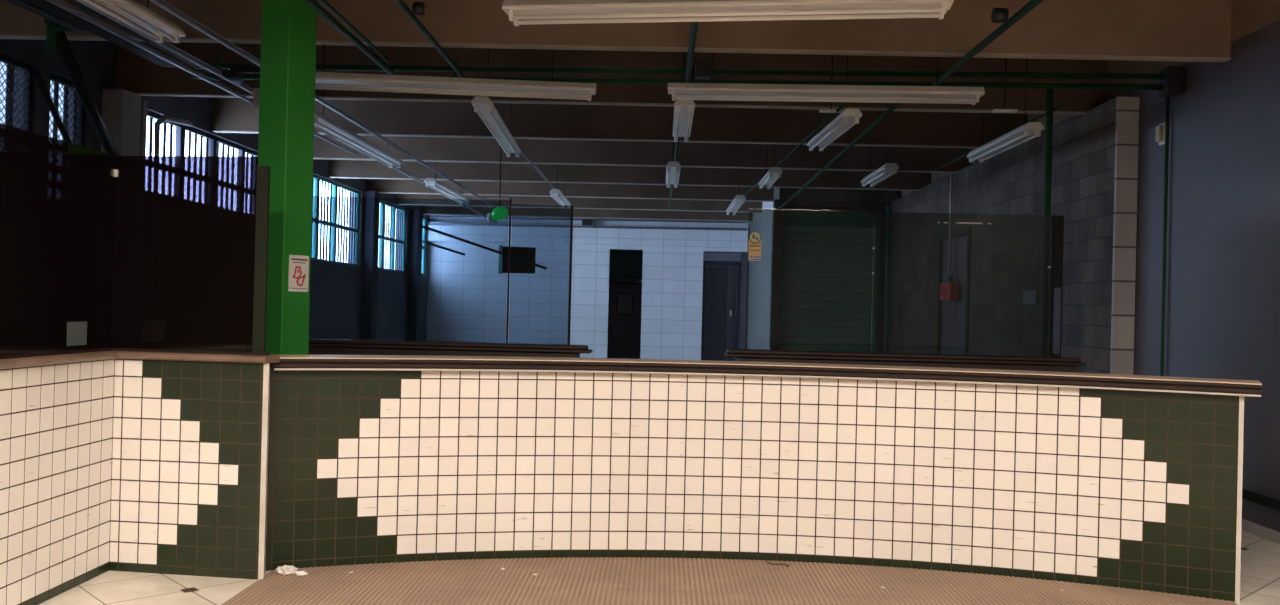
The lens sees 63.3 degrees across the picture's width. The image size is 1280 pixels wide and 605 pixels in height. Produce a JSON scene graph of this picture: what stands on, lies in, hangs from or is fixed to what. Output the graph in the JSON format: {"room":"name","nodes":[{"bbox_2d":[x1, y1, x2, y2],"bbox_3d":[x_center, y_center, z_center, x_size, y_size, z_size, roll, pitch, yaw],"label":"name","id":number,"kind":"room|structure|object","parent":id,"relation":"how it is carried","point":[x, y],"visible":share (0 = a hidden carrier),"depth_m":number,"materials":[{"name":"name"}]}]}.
{"room":"abandoned canteen","nodes":[
{"label":"abandoned canteen","id":0,"kind":"room"},
{"bbox_2d":[0,39,428,340],"bbox_3d":[-5.180,-0.586,10.265,0.220,3.950,26.700,1,0,1],"label":"wall","id":1,"kind":"structure","parent":0,"point":[335,289],"depth_m":15.92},
{"bbox_2d":[0,53,33,131],"bbox_3d":[-5.171,-1.587,7.480,0.072,0.831,2.526,1,0,1],"label":"window","id":2,"kind":"structure","parent":1,"relation":"in","point":[16,76],"depth_m":8.58,"materials":[{"name":"glass"}]},
{"bbox_2d":[49,73,85,146],"bbox_3d":[-5.143,-1.427,9.229,0.062,1.131,0.626,1,0,1],"label":"window","id":3,"kind":"structure","parent":1,"relation":"in","point":[65,97],"depth_m":9.30,"materials":[{"name":"glass"}]},
{"bbox_2d":[101,88,140,155],"bbox_3d":[-4.985,-0.307,9.899,0.200,3.400,0.340,1,0,1],"label":"pillar","id":4,"kind":"structure","parent":1,"relation":"attached to","point":[121,108],"depth_m":9.75,"materials":[{"name":"grey concrete"}]},
{"bbox_2d":[140,100,146,155],"bbox_3d":[-5.016,-0.306,10.310,0.120,3.400,0.080,1,0,1],"label":"pillar","id":5,"kind":"structure","parent":1,"relation":"attached to","point":[143,130],"depth_m":10.29,"materials":[{"name":"grey concrete"}]},
{"bbox_2d":[147,110,257,156],"bbox_3d":[-5.072,-1.537,12.168,0.072,0.875,3.400,1,0,1],"label":"window","id":6,"kind":"structure","parent":1,"relation":"in","point":[212,142],"depth_m":11.70,"materials":[{"name":"glass"}]},
{"bbox_2d":[311,174,359,266],"bbox_3d":[-4.987,-1.289,16.451,0.072,1.325,3.430,1,0,1],"label":"window","id":7,"kind":"structure","parent":1,"relation":"in","point":[334,201],"depth_m":16.82,"materials":[{"name":"glass"}]},
{"bbox_2d":[360,191,379,339],"bbox_3d":[-4.804,-0.262,18.427,0.200,3.400,0.340,1,0,1],"label":"pillar","id":8,"kind":"structure","parent":1,"relation":"attached to","point":[371,199],"depth_m":18.26,"materials":[{"name":"metal"}]},
{"bbox_2d":[378,200,405,272],"bbox_3d":[-4.910,-1.270,20.085,0.072,1.325,2.700,1,0,1],"label":"window","id":9,"kind":"structure","parent":1,"relation":"in","point":[388,250],"depth_m":20.51,"materials":[{"name":"blue glass"}]},
{"bbox_2d":[407,209,422,340],"bbox_3d":[-4.733,-0.244,21.777,0.200,3.400,0.340,1,0,1],"label":"pillar","id":10,"kind":"structure","parent":1,"relation":"attached to","point":[416,215],"depth_m":21.61,"materials":[{"name":"metal"}]},
{"bbox_2d":[421,216,425,275],"bbox_3d":[-4.858,-1.255,22.815,0.062,1.325,0.840,1,0,1],"label":"window","id":11,"kind":"structure","parent":1,"relation":"in","point":[424,218],"depth_m":23.18,"materials":[{"name":"teal glass"}]},
{"bbox_2d":[422,240,464,255],"bbox_3d":[-4.359,-1.211,22.729,0.052,0.289,1.492,1,0,34],"label":"metal rod","id":12,"kind":"object","parent":1,"relation":"attached to","point":[423,241],"visible":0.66,"depth_m":22.76,"materials":[{"name":"black metal"}]},
{"bbox_2d":[426,214,749,359],"bbox_3d":[-1.202,-0.425,23.433,7.620,3.950,0.200,1,0,1],"label":"wall","id":13,"kind":"structure","parent":0,"point":[467,294],"depth_m":23.34,"materials":[{"name":"white tile"}]},
{"bbox_2d":[498,245,502,273],"bbox_3d":[-3.141,-0.968,23.387,0.080,0.640,0.060,1,0,1],"label":"trim","id":14,"kind":"structure","parent":13,"relation":"attached to","point":[500,246],"depth_m":23.36,"materials":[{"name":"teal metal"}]},
{"bbox_2d":[427,222,747,247],"bbox_3d":[-1.179,-1.511,23.268,7.180,0.420,0.140,1,0,1],"label":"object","id":15,"kind":"structure","parent":13,"relation":"attached to","point":[497,234],"depth_m":23.20,"materials":[{"name":"white tile"}]},
{"bbox_2d":[429,216,746,222],"bbox_3d":[-1.163,-1.851,23.170,7.100,0.082,0.044,1,0,1],"label":"conduit","id":16,"kind":"object","parent":13,"relation":"attached to","point":[429,216],"visible":0.87,"depth_m":23.15,"materials":[{"name":"metal"}]},
{"bbox_2d":[429,223,746,230],"bbox_3d":[-1.167,-1.686,23.169,7.100,0.082,0.044,1,0,1],"label":"conduit","id":17,"kind":"object","parent":13,"relation":"attached to","point":[429,223],"visible":1,"depth_m":23.15,"materials":[{"name":"grey metal"}]},
{"bbox_2d":[582,219,594,227],"bbox_3d":[-1.146,-1.761,23.129,0.280,0.200,0.140,1,0,1],"label":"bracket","id":18,"kind":"object","parent":13,"relation":"attached to","point":[584,221],"visible":1,"depth_m":23.06,"materials":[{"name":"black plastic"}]},
{"bbox_2d":[701,252,748,360],"bbox_3d":[1.914,0.246,23.481,1.019,2.760,0.455,1,0,1],"label":"door","id":19,"kind":"structure","parent":13,"relation":"in","point":[714,279],"depth_m":23.46,"materials":[{"name":"metal"}]},
{"bbox_2d":[502,247,746,360],"bbox_3d":[-0.019,-0.403,22.158,10.000,3.950,7.300,1,0,1],"label":"wall","id":20,"kind":"structure","parent":0,"point":[624,331],"depth_m":25.61,"materials":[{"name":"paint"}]},
{"bbox_2d":[423,225,545,269],"bbox_3d":[-3.435,-1.214,22.684,2.925,0.885,0.060,2,0,-23],"label":"metal rod","id":21,"kind":"object","parent":20,"relation":"attached to","point":[424,227],"visible":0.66,"depth_m":22.66,"materials":[{"name":"black metal"}]},
{"bbox_2d":[398,194,761,212],"bbox_3d":[-0.086,-2.112,20.593,9.450,0.550,0.130,1,0,1],"label":"ceiling beam","id":22,"kind":"structure","parent":20,"relation":"attached to","point":[403,199],"depth_m":20.56,"materials":[{"name":"concrete"}]},
{"bbox_2d":[423,205,752,221],"bbox_3d":[-0.041,-2.101,22.722,9.450,0.550,0.130,1,0,1],"label":"ceiling beam","id":23,"kind":"structure","parent":20,"relation":"attached to","point":[427,209],"depth_m":22.69,"materials":[{"name":"concrete"}]},
{"bbox_2d":[616,293,632,314],"bbox_3d":[-0.377,0.040,25.589,0.400,0.520,0.030,1,0,1],"label":"panel","id":24,"kind":"object","parent":20,"relation":"attached to","point":[624,301],"visible":1,"depth_m":25.58,"materials":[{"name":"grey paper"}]},
{"bbox_2d":[609,249,642,282],"bbox_3d":[-0.355,-1.045,25.599,2.450,1.150,0.040,1,0,1],"label":"window","id":25,"kind":"structure","parent":20,"relation":"attached to","point":[624,264],"depth_m":25.58,"materials":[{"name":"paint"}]},
{"bbox_2d":[611,282,641,284],"bbox_3d":[-0.222,-0.462,25.463,0.950,0.030,0.300,1,0,1],"label":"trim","id":26,"kind":"structure","parent":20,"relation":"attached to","point":[611,282],"depth_m":25.32,"materials":[{"name":"black wood"}]},
{"bbox_2d":[39,530,1279,604],"bbox_3d":[0.406,1.632,11.536,11.600,0.200,29.900,1,0,1],"label":"floor","id":27,"kind":"structure","parent":0,"point":[1260,557],"depth_m":5.31,"materials":[{"name":"tile"}]},
{"bbox_2d":[0,351,279,604],"bbox_3d":[-2.494,0.842,3.978,1.054,1.166,3.461,1,0,1],"label":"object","id":28,"kind":"structure","parent":27,"relation":"on","point":[126,461],"depth_m":5.42,"materials":[{"name":"white tile"}]},
{"bbox_2d":[0,123,269,358],"bbox_3d":[-2.440,-0.262,3.925,0.918,1.055,3.344,1,0,1],"label":"glass screen","id":29,"kind":"object","parent":28,"relation":"on","point":[153,253],"visible":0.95,"depth_m":5.49,"materials":[{"name":"brown glass"}]},
{"bbox_2d":[67,322,86,345],"bbox_3d":[-2.851,0.157,5.255,0.002,0.120,0.180,1,0,1],"label":"paper note","id":30,"kind":"object","parent":29,"relation":"attached to","point":[76,331],"visible":1,"depth_m":5.25,"materials":[{"name":"white paper"}]},
{"bbox_2d":[154,115,192,155],"bbox_3d":[-4.853,-0.265,10.717,0.075,3.330,0.587,1,0,9],"label":"pipe","id":31,"kind":"object","parent":27,"relation":"on","point":[164,118],"visible":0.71,"depth_m":10.47,"materials":[{"name":"grey metal"}]},
{"bbox_2d":[258,0,316,354],"bbox_3d":[-2.211,-0.531,6.451,0.314,3.950,0.314,1,0,26],"label":"steel column","id":32,"kind":"structure","parent":27,"relation":"on","point":[288,27],"depth_m":6.36,"materials":[{"name":"green metal"}]},
{"bbox_2d":[288,255,308,291],"bbox_3d":[-2.106,-0.179,6.407,0.008,0.224,0.164,1,0,26],"label":"notice sign","id":33,"kind":"object","parent":32,"relation":"attached to","point":[298,278],"visible":1,"depth_m":6.40,"materials":[{"name":"white paper"}]},
{"bbox_2d":[308,338,591,357],"bbox_3d":[-1.824,0.889,8.411,2.840,1.148,0.210,1,0,1],"label":"countertop","id":34,"kind":"structure","parent":27,"relation":"on","point":[317,346],"depth_m":8.33,"materials":[{"name":"red wood"}]},
{"bbox_2d":[486,197,572,344],"bbox_3d":[-1.834,-0.278,8.442,2.562,1.185,0.024,1,0,1],"label":"glass screen","id":35,"kind":"object","parent":34,"relation":"on","point":[510,199],"visible":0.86,"depth_m":8.41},
{"bbox_2d":[222,557,1237,604],"bbox_3d":[0.525,1.496,4.032,5.090,0.008,4.100,1,0,1],"label":"floor mat","id":36,"kind":"object","parent":27,"relation":"on","point":[584,580],"visible":0.99,"depth_m":5.48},
{"bbox_2d":[275,565,297,574],"bbox_3d":[-1.874,1.416,5.502,0.122,0.048,0.065,1,0,1],"label":"plastic wrapper","id":37,"kind":"object","parent":36,"relation":"on","point":[284,570],"visible":1,"depth_m":5.48,"materials":[{"name":"white plastic"}]},
{"bbox_2d":[295,571,307,575],"bbox_3d":[-1.789,1.431,5.487,0.070,0.022,0.038,1,0,1],"label":"paper wad","id":38,"kind":"object","parent":36,"relation":"on","point":[299,573],"visible":1,"depth_m":5.47,"materials":[{"name":"white paper"}]},
{"bbox_2d":[266,354,1261,602],"bbox_3d":[0.623,0.934,5.879,5.458,1.152,0.969,1,0,1],"label":"counter","id":39,"kind":"object","parent":27,"relation":"on","point":[1115,480],"depth_m":5.92,"materials":[{"name":"white tile"}]},
{"bbox_2d":[269,354,1261,384],"bbox_3d":[0.635,0.361,5.879,5.451,0.006,0.963,1,0,1],"label":"countertop","id":40,"kind":"structure","parent":39,"relation":"on","point":[282,356],"depth_m":5.96,"materials":[{"name":"beige laminate"}]},
{"bbox_2d":[725,349,1085,371],"bbox_3d":[2.094,0.984,8.328,2.840,1.148,0.210,1,0,1],"label":"countertop","id":41,"kind":"structure","parent":27,"relation":"on","point":[1028,363],"depth_m":8.25,"materials":[{"name":"red wood"}]},
{"bbox_2d":[745,208,1063,357],"bbox_3d":[2.125,-0.161,8.355,2.525,1.142,0.046,1,0,1],"label":"glass screen","id":42,"kind":"object","parent":41,"relation":"on","point":[1057,240],"visible":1,"depth_m":8.31,"materials":[{"name":"glass"}]},
{"bbox_2d":[748,232,760,260],"bbox_3d":[0.926,-0.452,8.372,0.103,0.232,0.008,1,0,1],"label":"sticker","id":43,"kind":"object","parent":42,"relation":"attached to","point":[754,252],"visible":1,"depth_m":8.37,"materials":[{"name":"yellow paper"}]},
{"bbox_2d":[1041,89,1053,356],"bbox_3d":[3.303,-0.077,8.453,0.051,3.330,0.052,1,0,1],"label":"standpipe","id":44,"kind":"object","parent":27,"relation":"on","point":[1049,102],"visible":0.66,"depth_m":8.43,"materials":[{"name":"metal"}]},
{"bbox_2d":[747,188,779,349],"bbox_3d":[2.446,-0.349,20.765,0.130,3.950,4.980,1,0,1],"label":"pillar","id":45,"kind":"structure","parent":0,"point":[759,294],"depth_m":20.18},
{"bbox_2d":[770,188,897,352],"bbox_3d":[3.414,-0.338,18.294,2.170,3.950,0.280,1,0,1],"label":"wall","id":46,"kind":"structure","parent":0,"point":[808,198],"depth_m":18.23,"materials":[{"name":"concrete"}]},
{"bbox_2d":[368,179,899,201],"bbox_3d":[-0.131,-2.124,18.463,9.450,0.550,0.130,1,0,1],"label":"ceiling beam","id":47,"kind":"structure","parent":46,"relation":"attached to","point":[488,188],"depth_m":18.43,"materials":[{"name":"concrete"}]},
{"bbox_2d":[780,209,880,352],"bbox_3d":[3.320,0.010,18.254,1.740,3.250,0.120,1,0,1],"label":"roller shutter","id":48,"kind":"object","parent":46,"relation":"in","point":[830,290],"depth_m":18.26,"materials":[{"name":"green paint"}]},
{"bbox_2d":[888,98,1115,373],"bbox_3d":[4.345,-0.072,13.677,0.180,3.420,9.070,1,0,1],"label":"wall","id":49,"kind":"structure","parent":0,"point":[1005,191],"depth_m":11.55,"materials":[{"name":"concrete"}]},
{"bbox_2d":[117,42,1107,114],"bbox_3d":[-0.311,-2.169,9.945,9.450,0.550,0.130,1,0,1],"label":"ceiling beam","id":50,"kind":"structure","parent":49,"relation":"attached to","point":[136,74],"depth_m":9.89,"materials":[{"name":"concrete"}]},
{"bbox_2d":[212,97,1027,148],"bbox_3d":[-0.266,-2.158,12.075,9.450,0.550,0.130,1,0,1],"label":"ceiling beam","id":51,"kind":"structure","parent":49,"relation":"attached to","point":[230,115],"depth_m":12.02,"materials":[{"name":"concrete"}]},
{"bbox_2d":[329,160,931,190],"bbox_3d":[-0.176,-2.135,16.334,9.450,0.550,0.130,1,0,1],"label":"ceiling beam","id":52,"kind":"structure","parent":49,"relation":"attached to","point":[356,169],"depth_m":16.29,"materials":[{"name":"concrete"}]},
{"bbox_2d":[313,135,971,172],"bbox_3d":[-0.221,-2.146,14.204,9.450,0.550,0.130,1,0,1],"label":"ceiling beam","id":53,"kind":"structure","parent":49,"relation":"attached to","point":[427,149],"depth_m":14.14,"materials":[{"name":"concrete"}]},
{"bbox_2d":[940,174,957,300],"bbox_3d":[4.200,-0.884,14.079,0.106,1.720,0.520,1,0,1],"label":"fire alarm box","id":54,"kind":"object","parent":49,"relation":"attached to","point":[949,289],"visible":1,"depth_m":14.08,"materials":[{"name":"red metal"}]},
{"bbox_2d":[936,227,970,354],"bbox_3d":[4.289,0.334,14.111,0.130,2.610,1.480,1,0,1],"label":"door","id":55,"kind":"structure","parent":49,"relation":"in","point":[952,317],"depth_m":14.08,"materials":[{"name":"metal"}]},
{"bbox_2d":[1023,290,1036,304],"bbox_3d":[4.179,-0.053,11.124,0.018,0.150,0.380,1,0,1],"label":"wall plate","id":56,"kind":"object","parent":49,"relation":"attached to","point":[1029,297],"visible":1,"depth_m":11.08,"materials":[{"name":"grey plastic"}]},
{"bbox_2d":[1110,97,1138,374],"bbox_3d":[4.251,-0.096,9.123,0.185,3.420,0.040,1,0,1],"label":"pillar","id":57,"kind":"structure","parent":49,"relation":"attached to","point":[1127,108],"depth_m":9.11,"materials":[{"name":"beige tile"}]},
{"bbox_2d":[1127,20,1279,531],"bbox_3d":[4.321,-0.178,3.035,0.200,3.530,12.650,1,0,1],"label":"wall","id":58,"kind":"structure","parent":0,"point":[1222,299],"depth_m":7.70,"materials":[{"name":"paint"}]},
{"bbox_2d":[0,0,1231,61],"bbox_3d":[-0.356,-2.180,7.816,9.450,0.550,0.130,1,0,1],"label":"ceiling beam","id":59,"kind":"structure","parent":58,"relation":"attached to","point":[1126,30],"depth_m":7.73,"materials":[{"name":"concrete"}]},
{"bbox_2d":[900,91,1126,197],"bbox_3d":[4.552,-0.121,13.883,0.198,3.530,9.050,1,0,1],"label":"trim","id":60,"kind":"structure","parent":58,"relation":"attached to","point":[1124,94],"depth_m":10.86,"materials":[{"name":"stone"}]},
{"bbox_2d":[900,0,1279,196],"bbox_3d":[4.465,-2.129,7.569,0.200,0.420,21.700,1,0,1],"label":"trim","id":61,"kind":"structure","parent":58,"relation":"attached to","point":[1247,16],"depth_m":7.66,"materials":[{"name":"concrete"}]},
{"bbox_2d":[1155,122,1165,144],"bbox_3d":[4.341,-1.407,8.658,0.060,0.180,0.100,1,0,1],"label":"wall lamp","id":62,"kind":"object","parent":58,"relation":"attached to","point":[1160,130],"visible":0.99,"depth_m":8.63,"materials":[{"name":"beige plastic"}]},
{"bbox_2d":[1160,97,1169,375],"bbox_3d":[4.305,-0.068,8.531,0.027,3.360,0.028,1,0,1],"label":"conduit","id":63,"kind":"object","parent":58,"relation":"attached to","point":[1167,98],"visible":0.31,"depth_m":8.52,"materials":[{"name":"metal"}]},
{"bbox_2d":[1159,66,1183,96],"bbox_3d":[4.288,-1.779,8.371,0.130,0.220,0.160,1,0,1],"label":"junction box","id":64,"kind":"object","parent":58,"relation":"attached to","point":[1173,80],"visible":1,"depth_m":8.29,"materials":[{"name":"black plastic"}]},
{"bbox_2d":[1241,519,1279,543],"bbox_3d":[4.166,1.545,2.899,0.020,0.075,12.390,1,0,1],"label":"baseboard","id":65,"kind":"structure","parent":58,"relation":"attached to","point":[1261,531],"depth_m":7.09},
{"bbox_2d":[1242,489,1279,510],"bbox_3d":[4.164,1.327,2.901,0.035,0.060,12.390,1,0,1],"label":"trim","id":66,"kind":"structure","parent":58,"relation":"attached to","point":[1248,495],"depth_m":7.07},
{"bbox_3d":[0.507,-2.516,11.555,11.600,0.200,29.900,1,0,1],"label":"ceiling","id":67,"kind":"structure","parent":0,"visible":0},
{"bbox_2d":[81,0,185,42],"bbox_3d":[-3.033,-2.092,5.527,0.170,0.849,2.350,1,0,1],"label":"light","id":68,"kind":"object","parent":67,"relation":"hanging from","point":[131,10],"visible":1,"depth_m":6.25,"materials":[{"name":"white metal"}]},
{"bbox_2d":[314,45,403,167],"bbox_3d":[-2.996,-2.064,11.077,0.170,0.849,3.200,1,0,1],"label":"light","id":69,"kind":"object","parent":67,"relation":"hanging from","point":[320,120],"visible":0.7,"depth_m":10.79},
{"bbox_2d":[424,172,469,203],"bbox_3d":[-2.896,-2.039,15.776,0.170,0.849,2.600,1,0,1],"label":"light","id":70,"kind":"object","parent":67,"relation":"hanging from","point":[440,187],"visible":0.96,"depth_m":15.40,"materials":[{"name":"white metal"}]},
{"bbox_2d":[315,44,595,100],"bbox_3d":[-1.528,-2.019,7.915,2.400,0.849,0.170,1,0,-5],"label":"light","id":71,"kind":"object","parent":67,"relation":"hanging from","point":[323,80],"visible":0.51,"depth_m":7.88,"materials":[{"name":"white metal"}]},
{"bbox_2d":[471,48,521,156],"bbox_3d":[-1.339,-2.014,9.991,0.170,0.849,2.750,1,0,-1],"label":"light","id":72,"kind":"object","parent":67,"relation":"hanging from","point":[484,107],"visible":0.98,"depth_m":9.48,"materials":[{"name":"white metal"}]},
{"bbox_2d":[472,96,555,188],"bbox_3d":[-1.321,-1.713,13.080,0.032,0.030,9.120,1,0,1],"label":"conduit","id":73,"kind":"object","parent":72,"relation":"attached to","point":[523,152],"visible":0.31,"depth_m":13.07,"materials":[{"name":"grey metal"}]},
{"bbox_2d":[487,146,507,223],"bbox_3d":[-1.654,-1.427,12.095,0.248,1.018,0.171,1,0,1],"label":"lamp","id":74,"kind":"object","parent":67,"relation":"hanging from","point":[499,213],"visible":0.99,"depth_m":12.05,"materials":[{"name":"green plastic"}]},
{"bbox_2d":[549,165,570,207],"bbox_3d":[-1.227,-1.982,16.240,0.170,0.849,1.800,1,0,1],"label":"light","id":75,"kind":"object","parent":67,"relation":"hanging from","point":[556,194],"visible":0.91,"depth_m":15.84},
{"bbox_2d":[666,142,680,187],"bbox_3d":[0.419,-1.957,13.005,0.170,0.849,1.700,1,0,1],"label":"light","id":76,"kind":"object","parent":67,"relation":"hanging from","point":[673,167],"visible":0.97,"depth_m":12.59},
{"bbox_2d":[672,52,694,141],"bbox_3d":[0.390,-1.976,9.254,0.170,0.849,1.550,1,0,1],"label":"light","id":77,"kind":"object","parent":67,"relation":"hanging from","point":[683,109],"visible":0.98,"depth_m":9.01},
{"bbox_2d":[668,137,679,205],"bbox_3d":[0.428,-1.671,13.043,0.032,0.030,9.120,1,0,1],"label":"conduit","id":78,"kind":"object","parent":77,"relation":"attached to","point":[677,143],"visible":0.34,"depth_m":11.97,"materials":[{"name":"metal"}]},
{"bbox_2d":[726,169,745,214],"bbox_3d":[1.530,-1.913,16.582,0.170,0.849,2.100,1,0,1],"label":"light","id":79,"kind":"object","parent":67,"relation":"hanging from","point":[737,202],"visible":0.95,"depth_m":16.18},
{"bbox_2d":[758,144,782,188],"bbox_3d":[1.646,-1.927,13.079,0.170,0.849,1.300,1,0,1],"label":"light","id":80,"kind":"object","parent":67,"relation":"hanging from","point":[774,173],"visible":0.98,"depth_m":12.78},
{"bbox_2d":[668,53,984,104],"bbox_3d":[1.424,-1.976,8.002,2.400,0.849,0.170,1,0,3],"label":"light","id":81,"kind":"object","parent":67,"relation":"hanging from","point":[937,94],"visible":0.97,"depth_m":7.96,"materials":[{"name":"white metal"}]},
{"bbox_2d":[819,55,842,112],"bbox_3d":[1.672,-2.010,9.027,0.200,0.710,0.060,1,0,1],"label":"mounting bracket","id":82,"kind":"object","parent":67,"relation":"attached to","point":[831,110],"visible":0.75,"depth_m":9.00,"materials":[{"name":"white metal"}]},
{"bbox_2d":[744,102,847,195],"bbox_3d":[1.642,-1.647,12.967,0.024,0.023,9.027,1,0,-1],"label":"conduit","id":83,"kind":"object","parent":82,"relation":"attached to","point":[844,103],"visible":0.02,"depth_m":10.39,"materials":[{"name":"metal"}]},
{"bbox_2d":[807,55,861,150],"bbox_3d":[1.782,-1.940,9.575,0.170,0.849,1.650,1,0,-1],"label":"light","id":84,"kind":"object","parent":67,"relation":"hanging from","point":[849,117],"visible":0.99,"depth_m":9.31,"materials":[{"name":"white metal"}]},
{"bbox_2d":[860,147,898,186],"bbox_3d":[2.895,-1.899,12.552,0.170,0.849,1.400,1,0,1],"label":"light","id":85,"kind":"object","parent":67,"relation":"hanging from","point":[885,171],"visible":0.96,"depth_m":12.38,"materials":[{"name":"white metal"}]},
{"bbox_2d":[992,58,1017,112],"bbox_3d":[3.118,-1.976,8.847,0.200,0.710,0.060,1,0,1],"label":"mounting bracket","id":86,"kind":"object","parent":67,"relation":"attached to","point":[1004,110],"visible":0.94,"depth_m":8.84,"materials":[{"name":"white metal"}]},
{"bbox_2d":[967,59,1043,162],"bbox_3d":[3.511,-1.896,10.038,0.170,0.849,1.750,1,0,1],"label":"light","id":87,"kind":"object","parent":67,"relation":"hanging from","point":[1028,129],"visible":0.94,"depth_m":9.77,"materials":[{"name":"white metal"}]},
{"bbox_2d":[934,102,1068,170],"bbox_3d":[3.514,-1.608,10.477,0.024,0.023,4.120,1,0,1],"label":"conduit","id":88,"kind":"object","parent":87,"relation":"attached to","point":[1065,103],"visible":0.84,"depth_m":9.82,"materials":[{"name":"grey metal"}]},
{"bbox_3d":[-0.401,-2.192,5.686,9.450,0.550,0.130,1,0,1],"label":"trim","id":89,"kind":"structure","parent":67,"relation":"attached to","visible":0},
{"bbox_2d":[502,0,953,25],"bbox_3d":[0.452,-1.952,5.602,2.400,0.849,0.170,1,0,8],"label":"light","id":90,"kind":"object","parent":89,"relation":"hanging from","point":[520,12],"visible":1,"depth_m":5.58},
{"bbox_3d":[0.142,-0.521,-3.301,11.600,3.950,0.200,1,0,1],"label":"wall","id":91,"kind":"structure","parent":0,"visible":0},
{"bbox_2d":[7,0,83,33],"bbox_3d":[-3.899,-1.889,1.968,0.080,0.076,10.150,1,0,1],"label":"conduit","id":92,"kind":"object","parent":91,"relation":"attached to","point":[26,5],"visible":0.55,"depth_m":6.64,"materials":[{"name":"metal"}]},
{"bbox_2d":[33,19,118,155],"bbox_3d":[-4.465,-1.443,8.266,0.370,1.121,2.804,2,0,-21],"label":"brace","id":93,"kind":"object","parent":92,"relation":"attached to","point":[56,37],"visible":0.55,"depth_m":7.81,"materials":[{"name":"metal"}]},
{"bbox_2d":[24,0,176,66],"bbox_3d":[-3.595,-1.790,2.286,0.110,0.040,10.800,1,0,1],"label":"cable tray","id":94,"kind":"object","parent":91,"relation":"attached to","point":[45,5],"visible":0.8,"depth_m":6.67,"materials":[{"name":"grey metal"}]},
{"bbox_2d":[65,0,203,65],"bbox_3d":[-3.341,-1.772,2.231,0.080,0.035,10.700,1,0,1],"label":"cable tray","id":95,"kind":"object","parent":91,"relation":"attached to","point":[74,2],"visible":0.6,"depth_m":6.61,"materials":[{"name":"grey metal"}]},
{"bbox_2d":[46,0,357,155],"bbox_3d":[-3.444,-1.761,4.483,0.032,0.030,15.200,1,0,1],"label":"conduit","id":96,"kind":"object","parent":91,"relation":"attached to","point":[55,2],"visible":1,"depth_m":7.27,"materials":[{"name":"grey metal"}]},
{"bbox_2d":[76,0,496,222],"bbox_3d":[-3.173,-1.732,9.229,0.040,0.038,24.701,1,0,1],"label":"conduit","id":97,"kind":"object","parent":91,"relation":"attached to","point":[165,44],"visible":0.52,"depth_m":7.51,"materials":[{"name":"grey metal"}]},
{"bbox_2d":[150,0,492,205],"bbox_3d":[-2.873,-1.819,7.772,0.082,0.081,21.800,1,0,1],"label":"conduit","id":98,"kind":"object","parent":91,"relation":"attached to","point":[161,3],"visible":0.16,"depth_m":7.79,"materials":[{"name":"grey metal"}]},
{"bbox_2d":[222,66,259,107],"bbox_3d":[-3.028,-1.706,8.215,0.285,0.205,0.720,1,0,1],"label":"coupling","id":99,"kind":"object","parent":98,"relation":"attached to","point":[231,74],"visible":0.6,"depth_m":7.95,"materials":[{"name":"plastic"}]},
{"bbox_2d":[192,57,1163,89],"bbox_3d":[0.270,-1.838,8.456,7.890,0.202,0.046,1,0,1],"label":"ceiling beam","id":100,"kind":"structure","parent":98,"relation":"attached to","point":[217,65],"depth_m":8.42,"materials":[{"name":"metal"}]},
{"bbox_2d":[779,103,901,209],"bbox_3d":[2.345,-1.698,13.303,0.044,0.092,9.720,1,0,1],"label":"conduit","id":101,"kind":"object","parent":100,"relation":"attached to","point":[894,106],"visible":0.75,"depth_m":11.41,"materials":[{"name":"metal"}]},
{"bbox_2d":[303,0,397,74],"bbox_3d":[-2.035,-1.811,2.663,0.058,0.046,11.620,1,0,1],"label":"conduit","id":102,"kind":"object","parent":91,"relation":"attached to","point":[313,4],"visible":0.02,"depth_m":6.89,"materials":[{"name":"metal"}]},
{"bbox_2d":[319,0,389,62],"bbox_3d":[-1.954,-1.811,2.252,0.028,0.027,10.800,1,0,1],"label":"conduit","id":103,"kind":"object","parent":91,"relation":"attached to","point":[324,2],"visible":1,"depth_m":6.76,"materials":[{"name":"metal"}]},
{"bbox_2d":[394,0,464,77],"bbox_3d":[-1.564,-1.879,2.654,0.050,0.038,11.620,1,0,1],"label":"conduit","id":104,"kind":"object","parent":91,"relation":"attached to","point":[401,4],"visible":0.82,"depth_m":7.18,"materials":[{"name":"metal"}]},
{"bbox_2d":[413,2,424,14],"bbox_3d":[-1.405,-1.867,6.591,0.060,0.079,0.080,1,0,1],"label":"junction box","id":105,"kind":"object","parent":104,"relation":"attached to","point":[418,7],"visible":1,"depth_m":6.56,"materials":[{"name":"black plastic"}]},
{"bbox_2d":[685,22,697,82],"bbox_3d":[0.265,-1.835,2.615,0.048,0.046,11.620,1,0,1],"label":"conduit","id":106,"kind":"object","parent":91,"relation":"attached to","point":[693,26],"visible":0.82,"depth_m":7.38,"materials":[{"name":"metal"}]},
{"bbox_2d":[695,61,710,79],"bbox_3d":[0.500,-1.842,8.241,0.120,0.120,0.120,1,0,1],"label":"junction box","id":107,"kind":"object","parent":106,"relation":"attached to","point":[702,69],"visible":1,"depth_m":8.18,"materials":[{"name":"black plastic"}]},
{"bbox_2d":[931,0,1042,85],"bbox_3d":[2.249,-1.787,2.572,0.048,0.046,11.620,1,0,1],"label":"conduit","id":108,"kind":"object","parent":91,"relation":"attached to","point":[1030,5],"visible":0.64,"depth_m":6.91,"materials":[{"name":"metal"}]},
{"bbox_2d":[991,8,1008,22],"bbox_3d":[2.242,-1.788,6.464,0.080,0.089,0.090,1,0,1],"label":"junction box","id":109,"kind":"object","parent":108,"relation":"attached to","point":[999,15],"visible":1,"depth_m":6.43,"materials":[{"name":"black plastic"}]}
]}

